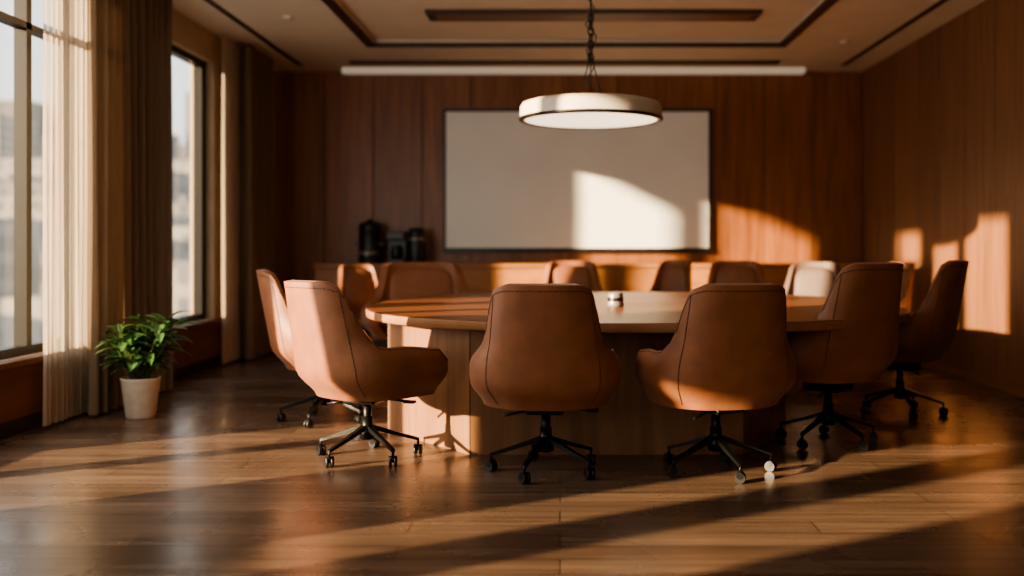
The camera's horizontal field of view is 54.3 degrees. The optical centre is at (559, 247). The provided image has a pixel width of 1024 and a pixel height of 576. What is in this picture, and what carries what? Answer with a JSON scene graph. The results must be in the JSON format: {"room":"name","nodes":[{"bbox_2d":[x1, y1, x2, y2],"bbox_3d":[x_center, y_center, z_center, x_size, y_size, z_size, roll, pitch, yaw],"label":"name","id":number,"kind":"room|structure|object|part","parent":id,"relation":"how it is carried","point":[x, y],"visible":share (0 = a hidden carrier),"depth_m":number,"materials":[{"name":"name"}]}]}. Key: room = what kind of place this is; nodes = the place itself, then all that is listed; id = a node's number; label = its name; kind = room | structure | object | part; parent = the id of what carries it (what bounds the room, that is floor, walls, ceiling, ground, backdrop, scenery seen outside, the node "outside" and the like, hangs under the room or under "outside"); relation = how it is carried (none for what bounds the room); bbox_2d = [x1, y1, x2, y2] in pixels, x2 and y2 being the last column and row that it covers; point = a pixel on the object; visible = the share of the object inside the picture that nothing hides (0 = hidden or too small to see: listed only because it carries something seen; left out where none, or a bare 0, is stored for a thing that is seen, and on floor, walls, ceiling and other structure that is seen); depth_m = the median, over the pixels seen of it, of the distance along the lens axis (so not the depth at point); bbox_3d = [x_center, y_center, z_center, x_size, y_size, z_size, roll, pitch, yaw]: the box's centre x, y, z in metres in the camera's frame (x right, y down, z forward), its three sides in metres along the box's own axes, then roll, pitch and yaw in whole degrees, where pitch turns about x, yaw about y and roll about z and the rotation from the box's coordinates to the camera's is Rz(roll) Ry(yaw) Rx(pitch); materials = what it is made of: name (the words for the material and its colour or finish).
{"room":"conference room","nodes":[
{"label":"conference room","id":0,"kind":"room"},
{"bbox_2d":[0,0,274,361],"bbox_3d":[-3.340,-0.450,4.950,0.220,3.100,12.700,0,0,0],"label":"window frame","id":1,"kind":"structure","parent":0,"point":[188,36],"depth_m":9.28,"materials":[{"name":"brown wood"}]},
{"bbox_2d":[0,0,42,359],"bbox_3d":[-3.340,-0.550,6.060,0.080,2.420,1.480,0,0,0],"label":"window","id":2,"kind":"structure","parent":1,"relation":"in","point":[21,21],"depth_m":6.16,"materials":[{"name":"black"}]},
{"bbox_2d":[0,317,221,423],"bbox_3d":[-3.200,0.835,8.249,0.060,0.350,6.098,0,0,0],"label":"wall","id":3,"kind":"structure","parent":1,"relation":"attached to","point":[21,380],"depth_m":6.08,"materials":[{"name":"brown wood"}]},
{"bbox_2d":[0,355,221,439],"bbox_3d":[-3.215,1.055,8.249,0.030,0.090,6.098,0,0,0],"label":"baseboard","id":4,"kind":"structure","parent":1,"relation":"attached to","point":[20,425],"depth_m":6.10,"materials":[{"name":"brown wood"}]},
{"bbox_2d":[172,45,205,324],"bbox_3d":[-3.340,-0.535,8.390,0.080,2.390,1.780,0,0,0],"label":"window","id":5,"kind":"structure","parent":1,"relation":"in","point":[199,66],"depth_m":9.17,"materials":[{"name":"black"}]},
{"bbox_2d":[0,352,1023,575],"bbox_3d":[0.075,1.150,4.950,7.110,0.100,13.100,0,0,0],"label":"floor","id":6,"kind":"structure","parent":0,"point":[211,484],"depth_m":4.35,"materials":[{"name":"brown wood"}]},
{"bbox_2d":[95,310,200,419],"bbox_3d":[-2.639,0.755,6.448,0.658,0.690,0.655,0,0,0],"label":"potted plant","id":7,"kind":"object","parent":6,"relation":"on","point":[140,391],"visible":1,"depth_m":6.39,"materials":[{"name":"green plant"}]},
{"bbox_3d":[-2.720,0.969,6.460,0.248,0.262,0.248,0,0,0],"label":"pot","id":8,"kind":"part","parent":7,"relation":"part of","materials":[{"name":"ceramic"}]},
{"bbox_2d":[256,269,371,427],"bbox_3d":[-1.562,0.616,6.330,0.721,0.967,0.747,0,0,-18],"label":"office chair","id":9,"kind":"object","parent":6,"relation":"on","point":[274,301],"visible":0.48,"depth_m":6.06,"materials":[{"name":"leather"}]},
{"bbox_2d":[338,264,377,337],"bbox_3d":[-1.860,0.630,9.557,0.607,0.939,0.720,0,0,-30],"label":"office chair","id":10,"kind":"object","parent":6,"relation":"on","point":[357,283],"visible":0.25,"depth_m":9.73,"materials":[{"name":"leather"}]},
{"bbox_2d":[343,269,373,328],"bbox_3d":[-1.847,0.487,9.530,0.419,0.556,0.649,0,0,-30],"label":"cushion","id":11,"kind":"object","parent":10,"relation":"on","point":[358,284],"depth_m":9.72,"materials":[{"name":"leather"}]},
{"bbox_2d":[284,280,447,467],"bbox_3d":[-1.054,0.630,5.172,0.747,0.939,0.721,0,0,43],"label":"office chair","id":12,"kind":"object","parent":6,"relation":"on","point":[332,353],"visible":1,"depth_m":4.93,"materials":[{"name":"leather"}]},
{"bbox_2d":[361,262,471,338],"bbox_3d":[-1.140,0.612,8.512,1.112,0.977,0.721,0,0,-18],"label":"office chair","id":13,"kind":"object","parent":6,"relation":"on","point":[396,280],"visible":0.37,"depth_m":8.70,"materials":[{"name":"leather"}]},
{"bbox_2d":[381,268,453,334],"bbox_3d":[-1.131,0.462,8.483,0.786,0.579,0.649,0,0,-18],"label":"cushion","id":14,"kind":"object","parent":13,"relation":"on","point":[396,283],"depth_m":8.70,"materials":[{"name":"leather"}]},
{"bbox_2d":[469,283,620,483],"bbox_3d":[-0.072,0.630,4.835,0.747,0.939,0.721,0,0,2],"label":"office chair","id":15,"kind":"object","parent":6,"relation":"on","point":[543,350],"visible":1,"depth_m":4.57,"materials":[{"name":"leather"}]},
{"bbox_2d":[542,261,602,291],"bbox_3d":[0.110,0.612,9.415,0.783,0.977,0.721,0,0,0],"label":"office chair","id":16,"kind":"object","parent":6,"relation":"on","point":[583,273],"visible":0.15,"depth_m":9.64,"materials":[{"name":"leather"}]},
{"bbox_2d":[551,266,591,289],"bbox_3d":[0.110,0.462,9.384,0.550,0.579,0.649,0,0,0],"label":"cushion","id":17,"kind":"object","parent":16,"relation":"on","point":[580,275],"depth_m":9.64,"materials":[{"name":"leather"}]},
{"bbox_2d":[313,263,850,347],"bbox_3d":[0.270,0.635,10.995,5.860,0.930,0.550,0,0,0],"label":"credenza","id":18,"kind":"object","parent":6,"relation":"on","point":[479,277],"visible":0.16,"depth_m":10.73,"materials":[{"name":"brown wood"}]},
{"bbox_2d":[355,219,383,263],"bbox_3d":[-2.100,-0.075,10.979,0.265,0.490,0.265,0,0,45],"label":"urn","id":19,"kind":"object","parent":18,"relation":"on","point":[369,243],"visible":1,"depth_m":10.88,"materials":[{"name":"black metal"}]},
{"bbox_2d":[386,232,407,263],"bbox_3d":[-1.800,-0.005,11.000,0.200,0.350,0.280,0,0,0],"label":"coffee maker","id":20,"kind":"object","parent":18,"relation":"on","point":[397,241],"visible":0.86,"depth_m":10.89,"materials":[{"name":"black plastic"}]},
{"bbox_2d":[407,228,428,261],"bbox_3d":[-1.575,-0.028,10.945,0.216,0.395,0.202,0,0,40],"label":"thermal carafe","id":21,"kind":"object","parent":18,"relation":"on","point":[416,239],"visible":0.87,"depth_m":10.87,"materials":[{"name":"black plastic"}]},
{"bbox_2d":[366,292,909,454],"bbox_3d":[0.480,0.740,6.850,3.500,0.720,3.640,0,0,0],"label":"conference table","id":22,"kind":"object","parent":6,"relation":"on","point":[455,417],"visible":0.54,"depth_m":5.30,"materials":[{"name":"brown wood"}]},
{"bbox_2d":[607,292,623,306],"bbox_3d":[0.360,0.334,6.450,0.110,0.092,0.110,0,0,-17],"label":"speaker","id":23,"kind":"object","parent":22,"relation":"on","point":[615,299],"visible":1,"depth_m":6.41},
{"bbox_2d":[649,260,691,291],"bbox_3d":[1.023,0.612,9.651,0.592,0.977,0.722,0,0,30],"label":"office chair","id":24,"kind":"object","parent":6,"relation":"on","point":[671,275],"visible":0.17,"depth_m":9.86,"materials":[{"name":"leather"}]},
{"bbox_2d":[660,265,686,291],"bbox_3d":[0.997,0.462,9.630,0.393,0.579,0.649,0,0,30],"label":"cushion","id":25,"kind":"object","parent":24,"relation":"on","point":[673,278],"depth_m":9.85,"materials":[{"name":"leather"}]},
{"bbox_2d":[634,283,796,483],"bbox_3d":[0.780,0.630,4.856,0.747,0.939,0.721,0,0,-9],"label":"office chair","id":26,"kind":"object","parent":6,"relation":"on","point":[729,351],"visible":1,"depth_m":4.60,"materials":[{"name":"leather"}]},
{"bbox_2d":[707,261,765,283],"bbox_3d":[1.669,0.612,9.364,0.783,0.977,0.721,0,0,8],"label":"office chair","id":27,"kind":"object","parent":6,"relation":"on","point":[720,271],"visible":0.15,"depth_m":9.60,"materials":[{"name":"leather"}]},
{"bbox_2d":[716,266,756,282],"bbox_3d":[1.665,0.462,9.334,0.550,0.579,0.649,0,0,8],"label":"cushion","id":28,"kind":"object","parent":27,"relation":"on","point":[724,274],"depth_m":9.59,"materials":[{"name":"leather"}]},
{"bbox_2d":[784,262,840,296],"bbox_3d":[2.168,0.612,8.659,0.710,0.977,0.720,0,0,25],"label":"office chair","id":29,"kind":"object","parent":6,"relation":"on","point":[803,278],"visible":0.17,"depth_m":8.88,"materials":[{"name":"leather"}]},
{"bbox_2d":[794,267,833,296],"bbox_3d":[2.155,0.462,8.631,0.498,0.579,0.649,0,0,25],"label":"cushion","id":30,"kind":"object","parent":29,"relation":"on","point":[808,281],"depth_m":8.86,"materials":[{"name":"leather"}]},
{"bbox_2d":[776,262,903,451],"bbox_3d":[1.551,0.588,5.583,0.732,1.024,0.721,0,0,-28],"label":"office chair","id":31,"kind":"object","parent":6,"relation":"on","point":[866,296],"visible":0.79,"depth_m":5.32,"materials":[{"name":"leather"}]},
{"bbox_2d":[896,262,914,310],"bbox_3d":[2.921,0.616,9.222,0.719,0.967,0.673,0,0,-20],"label":"office chair","id":32,"kind":"object","parent":6,"relation":"on","point":[909,268],"visible":0.12,"depth_m":9.09,"materials":[{"name":"leather"}]},
{"bbox_2d":[900,268,907,300],"bbox_3d":[2.892,0.468,9.212,0.649,0.573,0.472,0,0,-20],"label":"cushion","id":33,"kind":"object","parent":32,"relation":"on","point":[904,289],"depth_m":9.16,"materials":[{"name":"leather"}]},
{"bbox_2d":[861,260,968,420],"bbox_3d":[2.313,0.588,6.583,0.721,1.024,0.747,0,0,35],"label":"office chair","id":34,"kind":"object","parent":6,"relation":"on","point":[930,330],"visible":0.68,"depth_m":6.29,"materials":[{"name":"leather"}]},
{"bbox_2d":[275,72,861,296],"bbox_3d":[0.075,-0.450,11.400,7.110,3.100,0.200,0,0,0],"label":"wall","id":35,"kind":"structure","parent":0,"point":[350,150],"depth_m":11.30,"materials":[{"name":"brown wood"}]},
{"bbox_2d":[342,67,805,74],"bbox_3d":[0.150,-1.970,11.090,5.140,0.060,0.140,0,0,0],"label":"trim","id":36,"kind":"structure","parent":35,"relation":"attached to","point":[345,70],"depth_m":11.02,"materials":[{"name":"beige"}]},
{"bbox_2d":[443,109,710,252],"bbox_3d":[0.195,-0.755,11.264,3.030,1.630,0.068,0,0,0],"label":"whiteboard","id":37,"kind":"object","parent":35,"relation":"attached to","point":[510,185],"visible":0.97,"depth_m":11.26,"materials":[{"name":"white plastic"}]},
{"bbox_2d":[172,0,984,71],"bbox_3d":[0.075,-2.125,4.950,7.110,0.250,13.100,0,0,0],"label":"ceiling","id":38,"kind":"structure","parent":0,"point":[315,37],"depth_m":9.30,"materials":[{"name":"paint"}]},
{"bbox_2d":[42,0,86,426],"bbox_3d":[-3.130,-0.445,6.312,0.045,3.050,0.584,0,0,0],"label":"sheer curtain","id":39,"kind":"object","parent":38,"relation":"hanging from","point":[64,21],"visible":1,"depth_m":6.28,"materials":[{"name":"beige fabric"}]},
{"bbox_2d":[87,0,172,414],"bbox_3d":[-3.040,-0.445,7.090,0.134,3.050,1.341,0,0,0],"label":"curtain","id":40,"kind":"object","parent":38,"relation":"hanging from","point":[130,132],"visible":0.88,"depth_m":6.92,"materials":[{"name":"brown fabric"}]},
{"bbox_2d":[222,35,241,364],"bbox_3d":[-3.130,-0.445,9.512,0.045,3.050,0.584,0,0,0],"label":"sheer curtain","id":41,"kind":"object","parent":38,"relation":"hanging from","point":[231,52],"visible":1,"depth_m":9.43,"materials":[{"name":"beige fabric"}]},
{"bbox_2d":[241,44,272,359],"bbox_3d":[-3.040,-0.445,10.041,0.138,3.050,0.842,0,0,0],"label":"curtain","id":42,"kind":"object","parent":38,"relation":"hanging from","point":[257,155],"visible":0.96,"depth_m":9.74,"materials":[{"name":"brown fabric"}]},
{"bbox_2d":[282,15,293,20],"bbox_3d":[-2.350,-1.985,8.600,0.100,0.030,0.100,0,0,0],"label":"smoke detector","id":43,"kind":"object","parent":38,"relation":"attached to","point":[285,17],"visible":1,"depth_m":8.57,"materials":[{"name":"beige plastic"}]},
{"bbox_2d":[204,0,947,65],"bbox_3d":[0.130,-2.000,5.950,6.000,0.040,9.900,0,0,0],"label":"trim","id":44,"kind":"structure","parent":38,"relation":"attached to","point":[333,5],"depth_m":9.81,"materials":[{"name":"brown metal"}]},
{"bbox_2d":[519,0,662,129],"bbox_3d":[0.210,-1.457,6.800,0.984,1.186,0.984,0,0,0],"label":"pendant lamp","id":45,"kind":"object","parent":38,"relation":"hanging from","point":[579,111],"visible":1,"depth_m":6.55,"materials":[{"name":"beige metal"}]},
{"bbox_2d":[425,10,761,20],"bbox_3d":[0.290,-2.033,8.715,2.900,0.033,0.330,0,0,0],"label":"ceiling vent","id":46,"kind":"object","parent":38,"relation":"in","point":[433,15],"visible":0.93,"depth_m":8.63,"materials":[{"name":"brown metal"}]},
{"bbox_2d":[840,40,849,43],"bbox_3d":[2.750,-1.985,9.600,0.100,0.030,0.100,0,0,0],"label":"smoke detector","id":47,"kind":"object","parent":38,"relation":"attached to","point":[841,41],"visible":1,"depth_m":9.57,"materials":[{"name":"beige plastic"}]},
{"bbox_2d":[862,0,1023,386],"bbox_3d":[3.530,-0.450,4.950,0.200,3.100,13.100,0,0,0],"label":"wall","id":48,"kind":"structure","parent":0,"point":[943,114],"depth_m":8.48,"materials":[{"name":"brown wood"}]},
{"bbox_2d":[919,361,1023,396],"bbox_3d":[3.422,1.065,4.940,0.015,0.070,12.680,0,0,0],"label":"baseboard","id":49,"kind":"structure","parent":48,"relation":"attached to","point":[992,382],"depth_m":8.12,"materials":[{"name":"brown wood"}]},
{"label":"outside","id":50,"kind":"structure","parent":0,"visible":0},
{"bbox_2d":[0,92,189,347],"bbox_3d":[-194.637,-4.076,273.795,349.712,130.353,392.115,0,0,0],"label":"city buildings","id":51,"kind":"structure","parent":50,"point":[181,153],"depth_m":129.35}
]}

